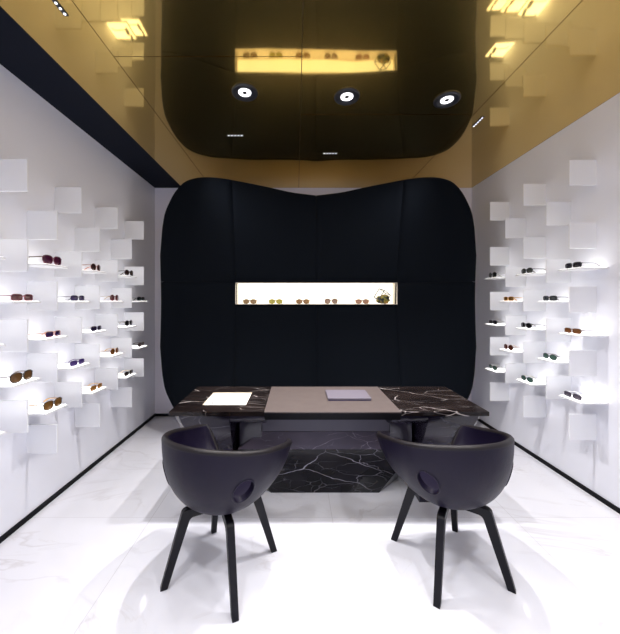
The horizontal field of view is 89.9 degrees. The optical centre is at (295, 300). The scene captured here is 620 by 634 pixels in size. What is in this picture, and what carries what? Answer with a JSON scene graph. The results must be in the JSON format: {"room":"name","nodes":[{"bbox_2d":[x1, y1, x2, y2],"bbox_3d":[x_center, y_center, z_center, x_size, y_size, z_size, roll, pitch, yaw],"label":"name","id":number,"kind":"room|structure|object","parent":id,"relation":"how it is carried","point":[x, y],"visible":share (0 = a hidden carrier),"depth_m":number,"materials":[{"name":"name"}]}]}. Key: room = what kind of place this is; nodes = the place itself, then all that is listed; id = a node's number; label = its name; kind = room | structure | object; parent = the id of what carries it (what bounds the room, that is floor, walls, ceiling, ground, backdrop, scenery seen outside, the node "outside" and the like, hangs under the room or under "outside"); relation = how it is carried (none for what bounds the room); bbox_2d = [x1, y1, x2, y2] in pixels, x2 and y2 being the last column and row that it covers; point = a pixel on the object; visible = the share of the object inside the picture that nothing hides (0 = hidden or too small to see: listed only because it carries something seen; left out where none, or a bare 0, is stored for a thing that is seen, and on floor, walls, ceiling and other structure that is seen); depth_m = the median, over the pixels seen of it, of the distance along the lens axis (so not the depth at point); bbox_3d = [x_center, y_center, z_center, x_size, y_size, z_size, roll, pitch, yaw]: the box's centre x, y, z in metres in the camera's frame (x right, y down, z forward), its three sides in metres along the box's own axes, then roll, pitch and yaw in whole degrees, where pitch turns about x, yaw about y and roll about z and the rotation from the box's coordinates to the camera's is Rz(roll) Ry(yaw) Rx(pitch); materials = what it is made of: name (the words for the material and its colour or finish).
{"room":"shop","nodes":[
{"label":"shop","id":0,"kind":"room"},
{"bbox_2d":[0,64,154,535],"bbox_3d":[-1.890,0.013,0.920,0.100,2.975,6.240,0,0,0],"label":"wall","id":1,"kind":"structure","parent":0,"point":[59,153],"depth_m":2.45,"materials":[{"name":"white paint"}]},
{"bbox_2d":[0,159,28,191],"bbox_3d":[-1.739,-0.767,1.891,0.208,0.197,0.012,0,0,0],"label":"plate","id":2,"kind":"object","parent":1,"relation":"attached to","point":[14,173],"visible":1,"depth_m":1.89,"materials":[{"name":"white paint"}]},
{"bbox_2d":[0,400,28,432],"bbox_3d":[-1.739,0.705,1.891,0.208,0.197,0.012,0,0,0],"label":"plate","id":3,"kind":"object","parent":1,"relation":"attached to","point":[14,414],"visible":1,"depth_m":1.89,"materials":[{"name":"white paint"}]},
{"bbox_2d":[0,319,28,351],"bbox_3d":[-1.739,0.210,1.891,0.208,0.197,0.012,0,0,0],"label":"plate","id":4,"kind":"object","parent":1,"relation":"attached to","point":[14,333],"visible":1,"depth_m":1.89,"materials":[{"name":"white paint"}]},
{"bbox_2d":[0,239,28,270],"bbox_3d":[-1.739,-0.280,1.891,0.208,0.197,0.012,0,0,0],"label":"plate","id":5,"kind":"object","parent":1,"relation":"attached to","point":[15,251],"visible":1,"depth_m":1.89,"materials":[{"name":"white paint"}]},
{"bbox_2d":[0,378,40,387],"bbox_3d":[-1.739,0.496,1.891,0.208,0.013,0.196,0,0,0],"label":"display shelf","id":6,"kind":"object","parent":1,"relation":"attached to","point":[4,383],"visible":0.71,"depth_m":1.86,"materials":[{"name":"white paint"}]},
{"bbox_2d":[0,369,32,383],"bbox_3d":[-1.731,0.458,1.887,0.146,0.062,0.168,0,0,1],"label":"sunglasses","id":7,"kind":"object","parent":6,"relation":"on","point":[16,377],"visible":1,"depth_m":1.87,"materials":[{"name":"brown"}]},
{"bbox_2d":[0,301,40,302],"bbox_3d":[-1.739,0.006,1.891,0.208,0.013,0.196,0,0,0],"label":"display shelf","id":8,"kind":"object","parent":1,"relation":"attached to","point":[0,301],"visible":1,"depth_m":1.84,"materials":[{"name":"white paint"}]},
{"bbox_2d":[0,294,32,300],"bbox_3d":[-1.730,-0.022,1.893,0.144,0.042,0.157,0,0,3],"label":"sunglasses","id":9,"kind":"object","parent":8,"relation":"on","point":[15,297],"visible":1,"depth_m":1.87,"materials":[{"name":"red"}]},
{"bbox_2d":[27,424,57,453],"bbox_3d":[-1.739,0.945,2.125,0.208,0.197,0.012,0,0,0],"label":"plate","id":10,"kind":"object","parent":1,"relation":"attached to","point":[41,438],"visible":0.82,"depth_m":2.12,"materials":[{"name":"white paint"}]},
{"bbox_2d":[27,211,57,239],"bbox_3d":[-1.739,-0.520,2.125,0.208,0.197,0.012,0,0,0],"label":"plate","id":11,"kind":"object","parent":1,"relation":"attached to","point":[41,225],"visible":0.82,"depth_m":2.12,"materials":[{"name":"white paint"}]},
{"bbox_2d":[27,281,57,309],"bbox_3d":[-1.739,-0.035,2.125,0.208,0.197,0.012,0,0,0],"label":"plate","id":12,"kind":"object","parent":1,"relation":"attached to","point":[46,292],"visible":0.94,"depth_m":2.12,"materials":[{"name":"white paint"}]},
{"bbox_2d":[27,353,57,381],"bbox_3d":[-1.739,0.457,2.125,0.208,0.197,0.012,0,0,0],"label":"plate","id":13,"kind":"object","parent":1,"relation":"attached to","point":[44,366],"visible":0.82,"depth_m":2.12,"materials":[{"name":"white paint"}]},
{"bbox_2d":[29,404,67,415],"bbox_3d":[-1.739,0.744,2.125,0.208,0.013,0.196,0,0,0],"label":"display shelf","id":14,"kind":"object","parent":1,"relation":"attached to","point":[35,410],"visible":0.64,"depth_m":2.09,"materials":[{"name":"white paint"}]},
{"bbox_2d":[29,397,61,410],"bbox_3d":[-1.731,0.705,2.131,0.146,0.062,0.168,0,0,3],"label":"sunglasses","id":15,"kind":"object","parent":14,"relation":"on","point":[48,405],"visible":0.98,"depth_m":2.12,"materials":[{"name":"brown"}]},
{"bbox_2d":[29,263,67,267],"bbox_3d":[-1.739,-0.240,2.125,0.208,0.013,0.196,0,0,0],"label":"display shelf","id":16,"kind":"object","parent":1,"relation":"attached to","point":[34,265],"visible":0.77,"depth_m":2.10,"materials":[{"name":"white paint"}]},
{"bbox_2d":[29,255,61,264],"bbox_3d":[-1.731,-0.279,2.126,0.146,0.062,0.168,0,0,4],"label":"sunglasses","id":17,"kind":"object","parent":16,"relation":"on","point":[47,259],"visible":0.91,"depth_m":2.10,"materials":[{"name":"red"}]},
{"bbox_2d":[29,336,67,340],"bbox_3d":[-1.739,0.254,2.125,0.208,0.013,0.196,0,0,0],"label":"display shelf","id":18,"kind":"object","parent":1,"relation":"attached to","point":[33,338],"visible":0.73,"depth_m":2.09,"materials":[{"name":"white paint"}]},
{"bbox_2d":[29,330,60,337],"bbox_3d":[-1.730,0.225,2.127,0.144,0.042,0.157,0,0,-3],"label":"sunglasses","id":19,"kind":"object","parent":18,"relation":"on","point":[48,334],"visible":1,"depth_m":2.10,"materials":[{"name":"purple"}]},
{"bbox_2d":[55,187,81,212],"bbox_3d":[-1.739,-0.770,2.368,0.208,0.197,0.012,0,0,0],"label":"plate","id":20,"kind":"object","parent":1,"relation":"attached to","point":[67,199],"visible":0.82,"depth_m":2.36,"materials":[{"name":"white paint"}]},
{"bbox_2d":[55,317,81,342],"bbox_3d":[-1.739,0.220,2.368,0.208,0.197,0.012,0,0,0],"label":"plate","id":21,"kind":"object","parent":1,"relation":"attached to","point":[71,327],"visible":1,"depth_m":2.36,"materials":[{"name":"white paint"}]},
{"bbox_2d":[55,251,81,276],"bbox_3d":[-1.739,-0.280,2.368,0.208,0.197,0.012,0,0,0],"label":"plate","id":22,"kind":"object","parent":1,"relation":"attached to","point":[72,260],"visible":0.98,"depth_m":2.36,"materials":[{"name":"white paint"}]},
{"bbox_2d":[55,382,81,407],"bbox_3d":[-1.739,0.715,2.368,0.208,0.197,0.012,0,0,0],"label":"plate","id":23,"kind":"object","parent":1,"relation":"attached to","point":[70,392],"visible":0.7,"depth_m":2.36,"materials":[{"name":"white paint"}]},
{"bbox_2d":[58,363,89,369],"bbox_3d":[-1.739,0.496,2.368,0.208,0.013,0.196,0,0,0],"label":"display shelf","id":24,"kind":"object","parent":1,"relation":"attached to","point":[64,366],"visible":0.72,"depth_m":2.32,"materials":[{"name":"white paint"}]},
{"bbox_2d":[58,358,83,366],"bbox_3d":[-1.730,0.468,2.368,0.144,0.042,0.157,0,0,4],"label":"sunglasses","id":25,"kind":"object","parent":24,"relation":"on","point":[75,362],"visible":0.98,"depth_m":2.36,"materials":[{"name":"purple"}]},
{"bbox_2d":[58,301,89,302],"bbox_3d":[-1.739,0.006,2.368,0.208,0.013,0.196,0,0,0],"label":"display shelf","id":26,"kind":"object","parent":1,"relation":"attached to","point":[58,301],"visible":0.77,"depth_m":2.28,"materials":[{"name":"white paint"}]},
{"bbox_2d":[64,295,83,300],"bbox_3d":[-1.730,-0.022,2.371,0.144,0.042,0.157,0,0,2],"label":"sunglasses","id":27,"kind":"object","parent":26,"relation":"on","point":[73,297],"visible":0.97,"depth_m":2.34,"materials":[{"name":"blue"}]},
{"bbox_2d":[0,413,155,542],"bbox_3d":[-1.834,1.483,0.920,0.012,0.034,6.240,0,0,0],"label":"baseboard","id":28,"kind":"structure","parent":1,"relation":"attached to","point":[34,512],"depth_m":2.45,"materials":[{"name":"black metal"}]},
{"bbox_2d":[75,228,99,251],"bbox_3d":[-1.739,-0.512,2.586,0.208,0.197,0.012,0,0,0],"label":"plate","id":29,"kind":"object","parent":1,"relation":"attached to","point":[86,239],"visible":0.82,"depth_m":2.58,"materials":[{"name":"white paint"}]},
{"bbox_2d":[75,403,99,426],"bbox_3d":[-1.739,0.953,2.586,0.208,0.197,0.012,0,0,0],"label":"plate","id":30,"kind":"object","parent":1,"relation":"attached to","point":[88,415],"visible":0.82,"depth_m":2.58,"materials":[{"name":"white paint"}]},
{"bbox_2d":[75,344,99,367],"bbox_3d":[-1.739,0.457,2.586,0.208,0.197,0.012,0,0,0],"label":"plate","id":31,"kind":"object","parent":1,"relation":"attached to","point":[90,353],"visible":0.82,"depth_m":2.58,"materials":[{"name":"white paint"}]},
{"bbox_2d":[75,286,99,308],"bbox_3d":[-1.739,-0.030,2.586,0.208,0.197,0.012,0,0,0],"label":"plate","id":32,"kind":"object","parent":1,"relation":"attached to","point":[90,293],"visible":0.94,"depth_m":2.58,"materials":[{"name":"white paint"}]},
{"bbox_2d":[82,387,106,394],"bbox_3d":[-1.739,0.747,2.586,0.208,0.013,0.196,0,0,0],"label":"display shelf","id":33,"kind":"object","parent":1,"relation":"attached to","point":[84,391],"visible":0.62,"depth_m":2.55,"materials":[{"name":"white paint"}]},
{"bbox_2d":[82,383,101,390],"bbox_3d":[-1.730,0.718,2.593,0.144,0.042,0.157,0,0,3],"label":"sunglasses","id":34,"kind":"object","parent":33,"relation":"on","point":[93,388],"visible":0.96,"depth_m":2.57,"materials":[{"name":"brown"}]},
{"bbox_2d":[82,270,106,273],"bbox_3d":[-1.739,-0.243,2.586,0.208,0.013,0.196,0,0,0],"label":"display shelf","id":35,"kind":"object","parent":1,"relation":"attached to","point":[83,271],"visible":0.7,"depth_m":2.58,"materials":[{"name":"white paint"}]},
{"bbox_2d":[82,330,106,333],"bbox_3d":[-1.739,0.257,2.586,0.208,0.013,0.196,0,0,0],"label":"display shelf","id":36,"kind":"object","parent":1,"relation":"attached to","point":[83,331],"visible":0.66,"depth_m":2.54,"materials":[{"name":"white paint"}]},
{"bbox_2d":[95,207,117,228],"bbox_3d":[-1.739,-0.760,2.847,0.208,0.197,0.012,0,0,0],"label":"plate","id":37,"kind":"object","parent":1,"relation":"attached to","point":[105,217],"visible":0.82,"depth_m":2.84,"materials":[{"name":"white paint"}]},
{"bbox_2d":[95,260,117,281],"bbox_3d":[-1.739,-0.277,2.847,0.208,0.197,0.012,0,0,0],"label":"plate","id":38,"kind":"object","parent":1,"relation":"attached to","point":[109,266],"visible":1,"depth_m":2.84,"materials":[{"name":"white paint"}]},
{"bbox_2d":[95,314,117,335],"bbox_3d":[-1.739,0.220,2.847,0.208,0.197,0.012,0,0,0],"label":"plate","id":39,"kind":"object","parent":1,"relation":"attached to","point":[109,322],"visible":1,"depth_m":2.84,"materials":[{"name":"white paint"}]},
{"bbox_2d":[95,368,117,389],"bbox_3d":[-1.739,0.715,2.847,0.208,0.197,0.012,0,0,0],"label":"plate","id":40,"kind":"object","parent":1,"relation":"attached to","point":[108,377],"visible":0.82,"depth_m":2.84,"materials":[{"name":"white paint"}]},
{"bbox_2d":[100,353,123,357],"bbox_3d":[-1.739,0.496,2.847,0.208,0.013,0.196,0,0,0],"label":"display shelf","id":41,"kind":"object","parent":1,"relation":"attached to","point":[102,355],"visible":0.66,"depth_m":2.81,"materials":[{"name":"white paint"}]},
{"bbox_2d":[111,239,131,258],"bbox_3d":[-1.739,-0.517,3.090,0.208,0.197,0.012,0,0,0],"label":"plate","id":42,"kind":"object","parent":1,"relation":"attached to","point":[120,248],"visible":1,"depth_m":3.08,"materials":[{"name":"white paint"}]},
{"bbox_2d":[111,387,131,406],"bbox_3d":[-1.739,0.960,3.090,0.208,0.197,0.012,0,0,0],"label":"plate","id":43,"kind":"object","parent":1,"relation":"attached to","point":[122,397],"visible":0.82,"depth_m":3.08,"materials":[{"name":"white paint"}]},
{"bbox_2d":[111,288,131,307],"bbox_3d":[-1.739,-0.030,3.090,0.208,0.197,0.012,0,0,0],"label":"plate","id":44,"kind":"object","parent":1,"relation":"attached to","point":[124,294],"visible":0.94,"depth_m":3.08,"materials":[{"name":"white paint"}]},
{"bbox_2d":[111,338,131,357],"bbox_3d":[-1.739,0.465,3.090,0.208,0.197,0.012,0,0,0],"label":"plate","id":45,"kind":"object","parent":1,"relation":"attached to","point":[124,345],"visible":0.82,"depth_m":3.08,"materials":[{"name":"white paint"}]},
{"bbox_2d":[125,221,143,239],"bbox_3d":[-1.739,-0.760,3.333,0.208,0.197,0.012,0,0,0],"label":"plate","id":46,"kind":"object","parent":1,"relation":"attached to","point":[134,230],"visible":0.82,"depth_m":3.33,"materials":[{"name":"white paint"}]},
{"bbox_2d":[125,312,143,330],"bbox_3d":[-1.739,0.220,3.333,0.208,0.197,0.012,0,0,0],"label":"plate","id":47,"kind":"object","parent":1,"relation":"attached to","point":[137,318],"visible":0.94,"depth_m":3.33,"materials":[{"name":"white paint"}]},
{"bbox_2d":[125,358,143,376],"bbox_3d":[-1.739,0.715,3.333,0.208,0.197,0.012,0,0,0],"label":"plate","id":48,"kind":"object","parent":1,"relation":"attached to","point":[135,364],"visible":0.82,"depth_m":3.33,"materials":[{"name":"white paint"}]},
{"bbox_2d":[125,267,143,284],"bbox_3d":[-1.739,-0.270,3.333,0.208,0.197,0.012,0,0,0],"label":"plate","id":49,"kind":"object","parent":1,"relation":"attached to","point":[138,272],"visible":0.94,"depth_m":3.33,"materials":[{"name":"white paint"}]},
{"bbox_2d":[0,0,619,187],"bbox_3d":[0.225,-1.534,0.920,4.330,0.121,6.440,0,0,0],"label":"ceiling","id":50,"kind":"structure","parent":0,"point":[151,82],"depth_m":2.03,"materials":[{"name":"gold metal"}]},
{"bbox_2d":[52,0,68,15],"bbox_3d":[-1.185,-1.472,1.530,0.022,0.006,0.145,0,0,0],"label":"recessed light","id":51,"kind":"object","parent":50,"relation":"in","point":[55,2],"visible":1,"depth_m":1.55,"materials":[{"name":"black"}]},
{"bbox_2d":[232,83,257,101],"bbox_3d":[-0.362,-1.468,2.190,0.182,0.013,0.182,0,0,0],"label":"recessed light","id":52,"kind":"object","parent":50,"relation":"in","point":[244,92],"visible":1,"depth_m":2.18,"materials":[{"name":"black metal"}]},
{"bbox_2d":[334,88,359,105],"bbox_3d":[0.367,-1.468,2.235,0.182,0.013,0.182,0,0,0],"label":"recessed light","id":53,"kind":"object","parent":50,"relation":"in","point":[346,96],"visible":1,"depth_m":2.23,"materials":[{"name":"black metal"}]},
{"bbox_2d":[433,91,460,107],"bbox_3d":[1.105,-1.468,2.270,0.182,0.013,0.182,0,0,0],"label":"recessed light","id":54,"kind":"object","parent":50,"relation":"in","point":[447,99],"visible":1,"depth_m":2.26,"materials":[{"name":"black metal"}]},
{"bbox_2d":[0,416,619,633],"bbox_3d":[0.225,1.550,0.920,4.330,0.100,6.440,0,0,0],"label":"floor","id":55,"kind":"structure","parent":0,"point":[93,560],"depth_m":1.78,"materials":[{"name":"white stone"}]},
{"bbox_2d":[160,424,291,622],"bbox_3d":[-0.418,1.097,1.726,0.681,0.807,0.570,0,0,21],"label":"tub chair","id":56,"kind":"object","parent":55,"relation":"on","point":[209,480],"visible":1,"depth_m":1.51,"materials":[{"name":"black leather"}]},
{"bbox_2d":[233,481,250,497],"bbox_3d":[-0.404,1.058,1.761,0.418,0.073,0.409,0,0,21],"label":"seat cushion","id":57,"kind":"object","parent":56,"relation":"on","point":[242,488],"depth_m":1.68,"materials":[{"name":"purple leather"}]},
{"bbox_2d":[169,387,488,501],"bbox_3d":[0.227,1.120,2.440,2.198,0.760,0.630,0,0,0],"label":"desk","id":58,"kind":"object","parent":55,"relation":"on","point":[335,447],"visible":0.79,"depth_m":2.36,"materials":[{"name":"black stone"}]},
{"bbox_2d":[203,393,250,404],"bbox_3d":[-0.526,0.765,2.422,0.320,0.050,0.309,0,0,0],"label":"paper","id":59,"kind":"object","parent":58,"relation":"on","point":[213,398],"depth_m":2.45,"materials":[{"name":"white paper"}]},
{"bbox_2d":[325,390,370,400],"bbox_3d":[0.410,0.750,2.475,0.330,0.019,0.230,0,0,0],"label":"laptop","id":60,"kind":"object","parent":58,"relation":"on","point":[332,395],"visible":1,"depth_m":2.43,"materials":[{"name":"grey metal"}]},
{"bbox_2d":[376,424,515,608],"bbox_3d":[0.872,1.097,1.764,0.681,0.807,0.570,0,0,-10],"label":"tub chair","id":61,"kind":"object","parent":55,"relation":"on","point":[468,473],"visible":1,"depth_m":1.57,"materials":[{"name":"black leather"}]},
{"bbox_2d":[420,472,438,489],"bbox_3d":[0.865,1.058,1.800,0.418,0.073,0.409,0,0,-10],"label":"seat cushion","id":62,"kind":"object","parent":61,"relation":"on","point":[428,479],"depth_m":1.77,"materials":[{"name":"purple fabric"}]},
{"bbox_2d":[155,188,471,412],"bbox_3d":[0.225,0.013,4.090,4.330,2.975,0.100,0,0,0],"label":"wall","id":63,"kind":"structure","parent":0,"point":[163,196],"depth_m":4.04,"materials":[{"name":"white paint"}]},
{"bbox_2d":[160,177,475,407],"bbox_3d":[0.242,0.000,3.683,3.452,2.712,0.714,0,0,0],"label":"panel","id":64,"kind":"object","parent":63,"relation":"attached to","point":[225,243],"visible":0.88,"depth_m":3.60,"materials":[{"name":"black fabric"}]},
{"bbox_2d":[374,288,390,303],"bbox_3d":[1.045,-0.058,3.755,0.184,0.195,0.136,0,0,-31],"label":"decorative sculpture","id":65,"kind":"object","parent":64,"relation":"in","point":[383,299],"visible":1,"depth_m":3.72,"materials":[{"name":"gold"}]},
{"bbox_2d":[472,93,619,507],"bbox_3d":[2.340,0.013,0.920,0.100,2.975,6.240,0,0,0],"label":"wall","id":66,"kind":"structure","parent":0,"point":[595,464],"depth_m":2.63,"materials":[{"name":"white paint"}]},
{"bbox_2d":[484,368,504,372],"bbox_3d":[2.189,0.747,3.333,0.208,0.013,0.196,0,0,0],"label":"display shelf","id":67,"kind":"object","parent":66,"relation":"attached to","point":[499,370],"visible":0.64,"depth_m":3.30,"materials":[{"name":"white paint"}]},
{"bbox_2d":[490,382,508,400],"bbox_3d":[2.189,0.975,3.333,0.208,0.197,0.012,0,0,0],"label":"plate","id":68,"kind":"object","parent":66,"relation":"attached to","point":[499,391],"visible":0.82,"depth_m":3.33,"materials":[{"name":"white paint"}]},
{"bbox_2d":[490,202,508,220],"bbox_3d":[2.189,-0.965,3.333,0.208,0.197,0.012,0,0,0],"label":"plate","id":69,"kind":"object","parent":66,"relation":"attached to","point":[499,211],"visible":0.82,"depth_m":3.33,"materials":[{"name":"white paint"}]},
{"bbox_2d":[490,247,508,264],"bbox_3d":[2.189,-0.482,3.333,0.208,0.197,0.012,0,0,0],"label":"plate","id":70,"kind":"object","parent":66,"relation":"attached to","point":[498,255],"visible":1,"depth_m":3.33,"materials":[{"name":"white paint"}]},
{"bbox_2d":[490,292,508,309],"bbox_3d":[2.189,0.000,3.333,0.208,0.197,0.012,0,0,0],"label":"plate","id":71,"kind":"object","parent":66,"relation":"attached to","point":[495,297],"visible":0.9,"depth_m":3.33,"materials":[{"name":"white paint"}]},
{"bbox_2d":[490,337,508,354],"bbox_3d":[2.189,0.485,3.333,0.208,0.197,0.012,0,0,0],"label":"plate","id":72,"kind":"object","parent":66,"relation":"attached to","point":[496,343],"visible":0.94,"depth_m":3.33,"materials":[{"name":"white paint"}]},
{"bbox_2d":[499,349,522,352],"bbox_3d":[2.189,0.496,3.090,0.208,0.013,0.196,0,0,0],"label":"display shelf","id":73,"kind":"object","parent":66,"relation":"attached to","point":[505,350],"visible":0.73,"depth_m":3.07,"materials":[{"name":"white paint"}]},
{"bbox_2d":[505,218,525,237],"bbox_3d":[2.189,-0.725,3.090,0.208,0.197,0.012,0,0,0],"label":"plate","id":74,"kind":"object","parent":66,"relation":"attached to","point":[514,227],"visible":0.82,"depth_m":3.08,"materials":[{"name":"white paint"}]},
{"bbox_2d":[505,267,525,286],"bbox_3d":[2.189,-0.240,3.090,0.208,0.197,0.012,0,0,0],"label":"plate","id":75,"kind":"object","parent":66,"relation":"attached to","point":[511,280],"visible":1,"depth_m":3.08,"materials":[{"name":"white paint"}]},
{"bbox_2d":[505,315,525,334],"bbox_3d":[2.189,0.240,3.090,0.208,0.197,0.012,0,0,0],"label":"plate","id":76,"kind":"object","parent":66,"relation":"attached to","point":[512,322],"visible":0.94,"depth_m":3.08,"materials":[{"name":"white paint"}]},
{"bbox_2d":[505,363,525,382],"bbox_3d":[2.189,0.720,3.090,0.208,0.197,0.012,0,0,0],"label":"plate","id":77,"kind":"object","parent":66,"relation":"attached to","point":[513,371],"visible":0.82,"depth_m":3.08,"materials":[{"name":"white paint"}]},
{"bbox_2d":[516,379,545,385],"bbox_3d":[2.189,0.747,2.847,0.208,0.013,0.196,0,0,0],"label":"display shelf","id":78,"kind":"object","parent":66,"relation":"attached to","point":[536,382],"visible":0.7,"depth_m":2.81,"materials":[{"name":"white paint"}]},
{"bbox_2d":[516,327,545,330],"bbox_3d":[2.189,0.257,2.847,0.208,0.013,0.196,0,0,0],"label":"display shelf","id":79,"kind":"object","parent":66,"relation":"attached to","point":[525,328],"visible":0.81,"depth_m":2.82,"materials":[{"name":"white paint"}]},
{"bbox_2d":[516,273,545,275],"bbox_3d":[2.189,-0.243,2.847,0.208,0.013,0.196,0,0,0],"label":"display shelf","id":80,"kind":"object","parent":66,"relation":"attached to","point":[526,274],"visible":0.83,"depth_m":2.79,"materials":[{"name":"white paint"}]},
{"bbox_2d":[521,268,545,273],"bbox_3d":[2.180,-0.276,2.841,0.145,0.052,0.160,0,0,2],"label":"sunglasses","id":81,"kind":"object","parent":80,"relation":"on","point":[528,270],"visible":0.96,"depth_m":2.81,"materials":[{"name":"black plastic"}]},
{"bbox_2d":[523,396,545,417],"bbox_3d":[2.189,0.970,2.847,0.208,0.197,0.012,0,0,0],"label":"plate","id":82,"kind":"object","parent":66,"relation":"attached to","point":[533,406],"visible":0.94,"depth_m":2.84,"materials":[{"name":"white paint"}]},
{"bbox_2d":[523,184,545,205],"bbox_3d":[2.189,-0.976,2.847,0.208,0.197,0.012,0,0,0],"label":"plate","id":83,"kind":"object","parent":66,"relation":"attached to","point":[533,194],"visible":0.94,"depth_m":2.84,"materials":[{"name":"white paint"}]},
{"bbox_2d":[523,237,545,257],"bbox_3d":[2.189,-0.490,2.847,0.208,0.197,0.012,0,0,0],"label":"plate","id":84,"kind":"object","parent":66,"relation":"attached to","point":[533,247],"visible":1,"depth_m":2.84,"materials":[{"name":"white paint"}]},
{"bbox_2d":[523,341,545,362],"bbox_3d":[2.189,0.470,2.847,0.208,0.197,0.012,0,0,0],"label":"plate","id":85,"kind":"object","parent":66,"relation":"attached to","point":[532,350],"visible":0.94,"depth_m":2.84,"materials":[{"name":"white paint"}]},
{"bbox_2d":[523,290,545,310],"bbox_3d":[2.189,-0.005,2.847,0.208,0.197,0.012,0,0,0],"label":"plate","id":86,"kind":"object","parent":66,"relation":"attached to","point":[530,297],"visible":0.94,"depth_m":2.84,"materials":[{"name":"white paint"}]},
{"bbox_2d":[478,419,619,513],"bbox_3d":[2.284,1.483,0.920,0.012,0.034,6.240,0,0,0],"label":"baseboard","id":87,"kind":"structure","parent":66,"relation":"attached to","point":[592,493],"depth_m":2.60,"materials":[{"name":"black metal"}]},
{"bbox_2d":[537,358,567,363],"bbox_3d":[2.189,0.496,2.586,0.208,0.013,0.196,0,0,0],"label":"display shelf","id":88,"kind":"object","parent":66,"relation":"attached to","point":[559,360],"visible":0.69,"depth_m":2.55,"materials":[{"name":"white paint"}]},
{"bbox_2d":[543,353,558,360],"bbox_3d":[2.181,0.465,2.586,0.144,0.050,0.158,0,0,1],"label":"sunglasses","id":89,"kind":"object","parent":88,"relation":"on","point":[545,355],"visible":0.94,"depth_m":2.58,"materials":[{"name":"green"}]},
{"bbox_2d":[537,301,567,302],"bbox_3d":[2.189,0.006,2.586,0.208,0.013,0.196,0,0,0],"label":"display shelf","id":90,"kind":"object","parent":66,"relation":"attached to","point":[537,301],"visible":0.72,"depth_m":2.52,"materials":[{"name":"white paint"}]},
{"bbox_2d":[543,296,567,300],"bbox_3d":[2.180,-0.023,2.585,0.145,0.044,0.159,0,0,1],"label":"sunglasses","id":91,"kind":"object","parent":90,"relation":"on","point":[545,298],"visible":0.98,"depth_m":2.57,"materials":[{"name":"black plastic"}]},
{"bbox_2d":[546,202,570,225],"bbox_3d":[2.189,-0.728,2.586,0.208,0.197,0.012,0,0,0],"label":"plate","id":92,"kind":"object","parent":66,"relation":"attached to","point":[557,213],"visible":0.82,"depth_m":2.58,"materials":[{"name":"white paint"}]},
{"bbox_2d":[546,318,570,341],"bbox_3d":[2.189,0.240,2.586,0.208,0.197,0.012,0,0,0],"label":"plate","id":93,"kind":"object","parent":66,"relation":"attached to","point":[554,326],"visible":0.94,"depth_m":2.58,"materials":[{"name":"white paint"}]},
{"bbox_2d":[546,259,570,282],"bbox_3d":[2.189,-0.250,2.586,0.208,0.197,0.012,0,0,0],"label":"plate","id":94,"kind":"object","parent":66,"relation":"attached to","point":[553,275],"visible":0.96,"depth_m":2.58,"materials":[{"name":"white paint"}]},
{"bbox_2d":[546,375,570,398],"bbox_3d":[2.189,0.720,2.586,0.208,0.197,0.012,0,0,0],"label":"wall panel","id":95,"kind":"object","parent":66,"relation":"attached to","point":[556,385],"visible":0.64,"depth_m":2.58,"materials":[{"name":"white paint"}]},
{"bbox_2d":[568,160,596,185],"bbox_3d":[2.189,-0.980,2.368,0.208,0.197,0.012,0,0,0],"label":"plate","id":96,"kind":"object","parent":66,"relation":"attached to","point":[580,172],"visible":1,"depth_m":2.36,"materials":[{"name":"white paint"}]},
{"bbox_2d":[568,350,596,375],"bbox_3d":[2.189,0.475,2.368,0.208,0.197,0.012,0,0,0],"label":"plate","id":97,"kind":"object","parent":66,"relation":"attached to","point":[580,362],"visible":1,"depth_m":2.36,"materials":[{"name":"white paint"}]},
{"bbox_2d":[568,414,596,439],"bbox_3d":[2.189,0.962,2.368,0.208,0.197,0.012,0,0,0],"label":"wall panel","id":98,"kind":"object","parent":66,"relation":"attached to","point":[580,426],"visible":1,"depth_m":2.36,"materials":[{"name":"white paint"}]},
{"bbox_2d":[568,223,596,248],"bbox_3d":[2.189,-0.500,2.368,0.208,0.197,0.012,0,0,0],"label":"plate","id":99,"kind":"object","parent":66,"relation":"attached to","point":[580,235],"visible":1,"depth_m":2.36,"materials":[{"name":"white paint"}]},
{"bbox_2d":[568,287,596,311],"bbox_3d":[2.189,-0.012,2.368,0.208,0.197,0.012,0,0,0],"label":"plate","id":100,"kind":"object","parent":66,"relation":"attached to","point":[580,299],"visible":1,"depth_m":2.36,"materials":[{"name":"white paint"}]},
{"bbox_2d":[558,395,608,403],"bbox_3d":[2.189,0.751,2.368,0.208,0.013,0.196,0,0,0],"label":"display shelf","id":101,"kind":"object","parent":66,"relation":"attached to","point":[584,400],"visible":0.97,"depth_m":2.32,"materials":[{"name":"white paint"}]},
{"bbox_2d":[564,391,598,400],"bbox_3d":[2.180,0.723,2.376,0.144,0.042,0.157,0,0,-3],"label":"sunglasses","id":102,"kind":"object","parent":101,"relation":"on","point":[566,393],"visible":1,"depth_m":2.35,"materials":[{"name":"black"}]},
{"bbox_2d":[558,267,608,270],"bbox_3d":[2.189,-0.243,2.368,0.208,0.013,0.196,0,0,0],"label":"display shelf","id":103,"kind":"object","parent":66,"relation":"attached to","point":[577,268],"visible":1,"depth_m":2.33,"materials":[{"name":"white paint"}]},
{"bbox_2d":[565,262,599,268],"bbox_3d":[2.180,-0.273,2.366,0.145,0.044,0.159,0,0,2],"label":"sunglasses","id":104,"kind":"object","parent":103,"relation":"on","point":[575,264],"visible":0.97,"depth_m":2.34,"materials":[{"name":"black plastic"}]},
{"bbox_2d":[558,333,608,336],"bbox_3d":[2.189,0.257,2.368,0.208,0.013,0.196,0,0,0],"label":"display shelf","id":105,"kind":"object","parent":66,"relation":"attached to","point":[570,334],"visible":1,"depth_m":2.31,"materials":[{"name":"white paint"}]},
{"bbox_2d":[564,328,598,333],"bbox_3d":[2.180,0.228,2.374,0.144,0.042,0.157,0,0,-1],"label":"sunglasses","id":106,"kind":"object","parent":105,"relation":"on","point":[567,330],"visible":1,"depth_m":2.34,"materials":[{"name":"brown plastic"}]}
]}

